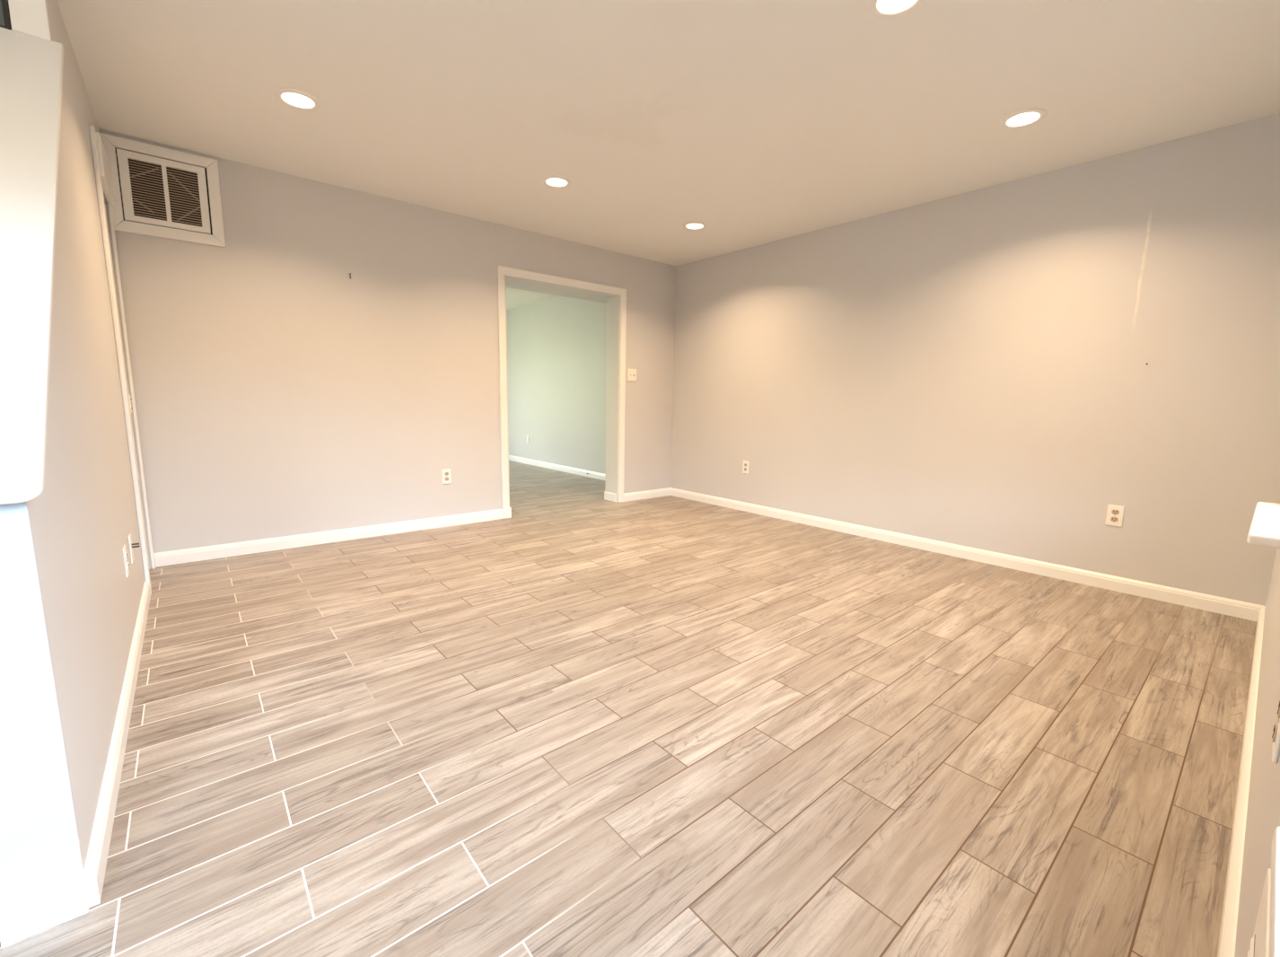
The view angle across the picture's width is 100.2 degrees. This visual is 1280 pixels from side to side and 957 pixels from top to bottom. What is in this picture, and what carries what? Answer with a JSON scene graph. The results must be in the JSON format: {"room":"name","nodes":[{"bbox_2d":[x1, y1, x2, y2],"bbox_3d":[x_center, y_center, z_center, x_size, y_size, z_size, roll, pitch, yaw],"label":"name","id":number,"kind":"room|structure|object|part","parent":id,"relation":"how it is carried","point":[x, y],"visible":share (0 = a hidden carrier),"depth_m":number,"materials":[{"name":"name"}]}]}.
{"room":"empty living room","nodes":[
{"label":"empty living room","id":0,"kind":"room"},
{"bbox_2d":[7,0,151,870],"bbox_3d":[-2.061,-0.493,1.959,0.102,2.440,2.826,-6,11,-40],"label":"wall","id":1,"kind":"structure","parent":0,"point":[83,518],"depth_m":1.58,"materials":[{"name":"grey paint"}]},
{"bbox_2d":[8,0,51,41],"bbox_3d":[-1.909,-1.533,1.662,0.082,0.290,0.014,-6,11,-40],"label":"trim","id":2,"kind":"structure","parent":1,"relation":"attached to","point":[29,17],"depth_m":1.67,"materials":[{"name":"white paint"}]},
{"bbox_2d":[0,26,63,504],"bbox_3d":[-1.526,-0.675,1.294,0.158,1.301,1.301,-6,11,-40],"label":"trim","id":3,"kind":"structure","parent":1,"relation":"attached to","point":[31,67],"depth_m":1.23,"materials":[{"name":"white paint"}]},
{"bbox_2d":[0,501,88,947],"bbox_3d":[-1.166,0.444,0.994,0.117,0.901,0.016,-6,11,-40],"label":"trim","id":4,"kind":"structure","parent":1,"relation":"attached to","point":[42,881],"depth_m":1.02,"materials":[{"name":"paint"}]},
{"bbox_3d":[-1.172,0.811,1.049,0.117,0.160,0.016,-6,11,-40],"label":"frame","id":5,"kind":"part","parent":4,"relation":"part of","materials":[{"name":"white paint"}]},
{"bbox_3d":[-1.174,0.815,1.052,0.114,0.150,0.010,-6,11,-40],"label":"panel","id":6,"kind":"part","parent":4,"relation":"part of","materials":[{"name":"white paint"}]},
{"bbox_2d":[83,580,150,907],"bbox_3d":[-1.836,0.706,1.935,0.016,0.084,2.202,-6,11,-40],"label":"baseboard","id":7,"kind":"structure","parent":1,"relation":"attached to","point":[99,846],"depth_m":1.41,"materials":[{"name":"white paint"}]},
{"bbox_2d":[88,124,155,595],"bbox_3d":[-2.754,-0.535,2.811,0.130,2.250,0.602,-6,11,-40],"label":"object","id":8,"kind":"structure","parent":1,"relation":"in","point":[102,169],"depth_m":2.69,"materials":[{"name":"white paint"}]},
{"bbox_3d":[-2.721,-1.561,2.719,0.030,0.194,0.528,-6,11,-40],"label":"head casing","id":9,"kind":"part","parent":8,"relation":"part of","materials":[{"name":"white paint"}]},
{"bbox_3d":[-2.904,-0.478,3.065,0.014,2.056,0.038,-6,11,-40],"label":"casing","id":10,"kind":"part","parent":8,"relation":"part of","materials":[{"name":"white paint"}]},
{"bbox_2d":[122,544,129,578],"bbox_3d":[-2.041,0.328,2.128,0.009,0.120,0.073,-6,11,-40],"label":"wall outlet","id":11,"kind":"object","parent":1,"relation":"attached to","point":[124,549],"visible":1,"depth_m":2.11,"materials":[{"name":"white plastic"}]},
{"bbox_2d":[127,533,139,563],"bbox_3d":[-2.197,0.302,2.328,0.030,0.120,0.073,-6,11,-40],"label":"cable jack","id":12,"kind":"object","parent":1,"relation":"attached to","point":[130,543],"visible":1,"depth_m":2.31,"materials":[{"name":"white plastic"}]},
{"bbox_3d":[-2.207,0.303,2.321,0.006,0.120,0.073,-6,11,-40],"label":"plate","id":13,"kind":"part","parent":12,"relation":"part of","materials":[{"name":"white plastic"}]},
{"bbox_2d":[99,129,675,552],"bbox_3d":[-1.774,-0.814,4.152,5.400,2.440,0.200,-6,11,-40],"label":"wall","id":14,"kind":"structure","parent":0,"point":[278,391],"depth_m":3.71,"materials":[{"name":"grey paint"}]},
{"bbox_2d":[99,132,225,247],"bbox_3d":[-2.716,-1.633,3.072,0.496,0.491,0.020,-6,11,-40],"label":"air vent","id":15,"kind":"object","parent":14,"relation":"in","point":[162,192],"visible":1,"depth_m":3.06,"materials":[{"name":"white metal"}]},
{"bbox_3d":[-2.777,-1.630,3.020,0.139,0.292,0.010,-6,11,-40],"label":"louver panel","id":16,"kind":"part","parent":15,"relation":"part of","materials":[{"name":"paint"}]},
{"bbox_3d":[-2.718,-1.635,3.070,0.374,0.367,0.013,-6,11,-40],"label":"register frame","id":17,"kind":"part","parent":15,"relation":"part of","materials":[{"name":"white paint"}]},
{"bbox_3d":[-2.655,-1.643,3.122,0.138,0.292,0.010,-6,11,-40],"label":"louver panel","id":18,"kind":"part","parent":15,"relation":"part of","materials":[{"name":"paint"}]},
{"bbox_2d":[153,508,502,567],"bbox_3d":[-2.073,0.401,3.954,2.276,0.084,0.016,-6,11,-40],"label":"baseboard","id":19,"kind":"structure","parent":14,"relation":"attached to","point":[244,547],"depth_m":3.76,"materials":[{"name":"white paint"}]},
{"bbox_2d":[441,468,451,483],"bbox_3d":[-1.562,-0.017,4.324,0.073,0.120,0.009,-6,11,-40],"label":"wall outlet","id":20,"kind":"object","parent":14,"relation":"attached to","point":[446,476],"visible":1,"depth_m":4.32,"materials":[{"name":"white plastic"}]},
{"bbox_2d":[497,265,626,518],"bbox_3d":[-0.732,-0.761,5.033,1.344,2.112,0.228,-6,11,-40],"label":"trim","id":21,"kind":"structure","parent":14,"relation":"attached to","point":[616,297],"depth_m":5.23,"materials":[{"name":"white paint"}]},
{"bbox_3d":[-1.160,-0.666,4.554,0.062,2.050,0.018,-6,11,-40],"label":"casing","id":22,"kind":"part","parent":21,"relation":"part of","materials":[{"name":"white paint"}]},
{"bbox_3d":[-0.651,-1.763,4.807,1.344,0.062,0.018,-6,11,-40],"label":"head casing","id":23,"kind":"part","parent":21,"relation":"part of","materials":[{"name":"white paint"}]},
{"bbox_3d":[-0.178,-0.771,5.372,0.062,2.050,0.018,-6,11,-40],"label":"casing","id":24,"kind":"part","parent":21,"relation":"part of","materials":[{"name":"white paint"}]},
{"bbox_2d":[604,490,616,502],"bbox_3d":[-0.309,0.191,5.569,0.016,0.086,0.202,-6,11,-40],"label":"baseboard","id":25,"kind":"structure","parent":14,"relation":"attached to","point":[610,496],"depth_m":5.55,"materials":[{"name":"white paint"}]},
{"bbox_2d":[627,368,636,381],"bbox_3d":[-0.078,-1.046,5.413,0.116,0.124,0.016,-6,11,-40],"label":"light switch","id":26,"kind":"object","parent":14,"relation":"attached to","point":[631,372],"visible":1,"depth_m":5.41,"materials":[{"name":"white plastic"}]},
{"bbox_2d":[623,487,670,501],"bbox_3d":[0.086,0.171,5.751,0.673,0.084,0.016,-6,11,-40],"label":"baseboard","id":27,"kind":"structure","parent":14,"relation":"attached to","point":[662,492],"depth_m":5.73,"materials":[{"name":"white paint"}]},
{"bbox_2d":[505,280,606,303],"bbox_3d":[-1.883,-1.855,4.181,5.440,0.394,0.239,-6,11,-40],"label":"ceiling","id":28,"kind":"structure","parent":0,"point":[509,284],"depth_m":5.10,"materials":[{"name":"grey paint"}]},
{"bbox_2d":[506,296,606,473],"bbox_3d":[-1.096,-1.328,7.687,0.150,2.440,4.400,-6,11,-40],"label":"wall","id":29,"kind":"structure","parent":0,"point":[556,347],"depth_m":7.63,"materials":[{"name":"grey paint"}]},
{"bbox_2d":[508,455,605,480],"bbox_3d":[-1.180,-0.157,7.807,0.016,0.084,4.400,-6,11,-40],"label":"baseboard","id":30,"kind":"structure","parent":29,"relation":"attached to","point":[578,471],"depth_m":7.77,"materials":[{"name":"white paint"}]},
{"bbox_2d":[0,460,1257,956],"bbox_3d":[-1.775,0.444,4.393,5.700,0.120,9.265,-6,11,-40],"label":"floor","id":31,"kind":"structure","parent":0,"point":[577,723],"depth_m":1.63,"materials":[{"name":"brown tile"}]},
{"bbox_2d":[57,0,1279,309],"bbox_3d":[-1.731,-2.088,4.017,5.700,0.120,9.265,-6,11,-40],"label":"ceiling","id":32,"kind":"structure","parent":0,"point":[756,122],"depth_m":2.46,"materials":[{"name":"paint"}]},
{"bbox_2d":[273,87,321,110],"bbox_3d":[-1.630,-1.803,2.552,0.190,0.008,0.190,-6,11,-40],"label":"recessed light","id":33,"kind":"object","parent":32,"relation":"in","point":[297,99],"visible":1,"depth_m":2.54,"materials":[{"name":"white paint"}]},
{"bbox_2d":[541,175,570,187],"bbox_3d":[-0.541,-1.921,3.471,0.190,0.008,0.190,-6,11,-40],"label":"recessed light","id":34,"kind":"object","parent":32,"relation":"in","point":[555,181],"visible":1,"depth_m":3.46,"materials":[{"name":"white paint"}]},
{"bbox_2d":[683,221,706,229],"bbox_3d":[0.440,-2.027,4.302,0.190,0.008,0.190,-6,11,-40],"label":"recessed light","id":35,"kind":"object","parent":32,"relation":"in","point":[692,225],"visible":1,"depth_m":4.29,"materials":[{"name":"white paint"}]},
{"bbox_2d":[867,0,923,17],"bbox_3d":[0.890,-1.655,1.849,0.190,0.008,0.190,-6,11,-40],"label":"recessed light","id":36,"kind":"object","parent":32,"relation":"in","point":[880,8],"visible":1,"depth_m":1.88,"materials":[{"name":"white paint"}]},
{"bbox_2d":[999,107,1047,128],"bbox_3d":[1.866,-1.751,2.609,0.190,0.008,0.190,-6,11,-40],"label":"recessed light","id":37,"kind":"object","parent":32,"relation":"in","point":[1023,118],"visible":1,"depth_m":2.60,"materials":[{"name":"white paint"}]},
{"bbox_2d":[670,113,1279,605],"bbox_3d":[1.804,-0.763,4.222,0.160,2.440,4.704,-6,11,-40],"label":"wall","id":38,"kind":"structure","parent":0,"point":[968,369],"depth_m":3.34,"materials":[{"name":"grey paint"}]},
{"bbox_2d":[742,460,749,473],"bbox_3d":[1.011,-0.109,5.125,0.009,0.120,0.073,-6,11,-40],"label":"wall outlet","id":39,"kind":"object","parent":38,"relation":"attached to","point":[745,466],"visible":1,"depth_m":5.12,"materials":[{"name":"white plastic"}]},
{"bbox_2d":[670,487,1265,621],"bbox_3d":[1.729,0.412,4.324,0.016,0.084,4.344,-6,11,-40],"label":"baseboard","id":40,"kind":"structure","parent":38,"relation":"attached to","point":[1242,609],"depth_m":3.46,"materials":[{"name":"white paint"}]},
{"bbox_2d":[1104,504,1124,526],"bbox_3d":[2.740,0.215,3.089,0.009,0.120,0.073,-6,11,-40],"label":"wall outlet","id":41,"kind":"object","parent":38,"relation":"attached to","point":[1115,513],"visible":1,"depth_m":3.09,"materials":[{"name":"white plastic"}]},
{"bbox_2d":[1110,517,1118,522],"bbox_3d":[2.738,0.236,3.091,0.003,0.027,0.034,-6,11,-40],"label":"receptacle","id":42,"kind":"object","parent":41,"relation":"attached to","point":[1112,519],"depth_m":3.09,"materials":[{"name":"beige plastic"}]},
{"bbox_2d":[1111,509,1119,514],"bbox_3d":[2.739,0.194,3.085,0.003,0.027,0.034,-6,11,-40],"label":"receptacle","id":43,"kind":"object","parent":41,"relation":"attached to","point":[1113,512],"depth_m":3.08,"materials":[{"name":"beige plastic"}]},
{"bbox_2d":[1234,547,1279,956],"bbox_3d":[1.135,-0.255,0.731,5.400,2.440,0.160,-6,11,-40],"label":"wall","id":44,"kind":"structure","parent":0,"point":[1263,811],"depth_m":1.08,"materials":[{"name":"grey paint"}]},
{"bbox_2d":[1217,606,1265,956],"bbox_3d":[1.473,0.855,1.316,4.283,0.084,0.016,-6,11,-40],"label":"baseboard","id":45,"kind":"structure","parent":44,"relation":"attached to","point":[1227,937],"depth_m":1.30,"materials":[{"name":"white paint"}]},
{"bbox_2d":[1247,867,1271,956],"bbox_3d":[0.636,0.626,0.565,0.320,0.300,0.011,-6,11,-40],"label":"air vent","id":46,"kind":"object","parent":44,"relation":"in","point":[1259,942],"visible":0.57,"depth_m":0.61,"materials":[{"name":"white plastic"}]},
{"bbox_3d":[0.634,0.649,0.572,0.262,0.184,0.002,-6,11,-40],"label":"louver panel","id":47,"kind":"part","parent":46,"relation":"part of","materials":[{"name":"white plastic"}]},
{"bbox_2d":[1246,501,1279,548],"bbox_3d":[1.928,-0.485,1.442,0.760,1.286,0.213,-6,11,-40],"label":"window sill","id":48,"kind":"structure","parent":44,"relation":"in","point":[1265,527],"depth_m":1.46,"materials":[{"name":"white paint"}]},
{"bbox_2d":[1268,825,1279,956],"bbox_3d":[0.393,-0.326,0.123,0.740,1.466,0.150,-6,11,-40],"label":"window","id":49,"kind":"structure","parent":44,"relation":"in","point":[1275,885],"depth_m":0.44,"materials":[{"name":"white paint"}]},
{"bbox_2d":[1271,701,1279,763],"bbox_3d":[1.053,0.399,0.881,0.073,0.120,0.009,-6,11,-40],"label":"wall outlet","id":50,"kind":"object","parent":44,"relation":"attached to","point":[1275,751],"visible":1,"depth_m":0.87,"materials":[{"name":"white plastic"}]},
{"bbox_2d":[1271,721,1278,742],"bbox_3d":[1.051,0.420,0.886,0.034,0.027,0.004,-6,11,-40],"label":"receptacle","id":51,"kind":"object","parent":50,"relation":"attached to","point":[1275,728],"depth_m":0.88,"materials":[{"name":"beige plastic"}]},
{"bbox_2d":[1277,701,1279,718],"bbox_3d":[1.052,0.377,0.880,0.034,0.027,0.004,-6,11,-40],"label":"receptacle","id":52,"kind":"object","parent":50,"relation":"attached to","point":[1278,711],"depth_m":0.87,"materials":[{"name":"beige plastic"}]},
{"bbox_3d":[-2.379,-1.479,1.347,1.004,0.320,0.100,-6,11,-40],"label":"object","id":53,"kind":"structure","parent":0,"visible":0},
{"bbox_2d":[0,0,11,29],"bbox_3d":[-2.080,-1.506,1.522,0.360,0.287,0.012,-6,11,-40],"label":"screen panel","id":54,"kind":"object","parent":53,"relation":"attached to","point":[4,15],"visible":1,"depth_m":1.64,"materials":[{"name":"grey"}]}
]}

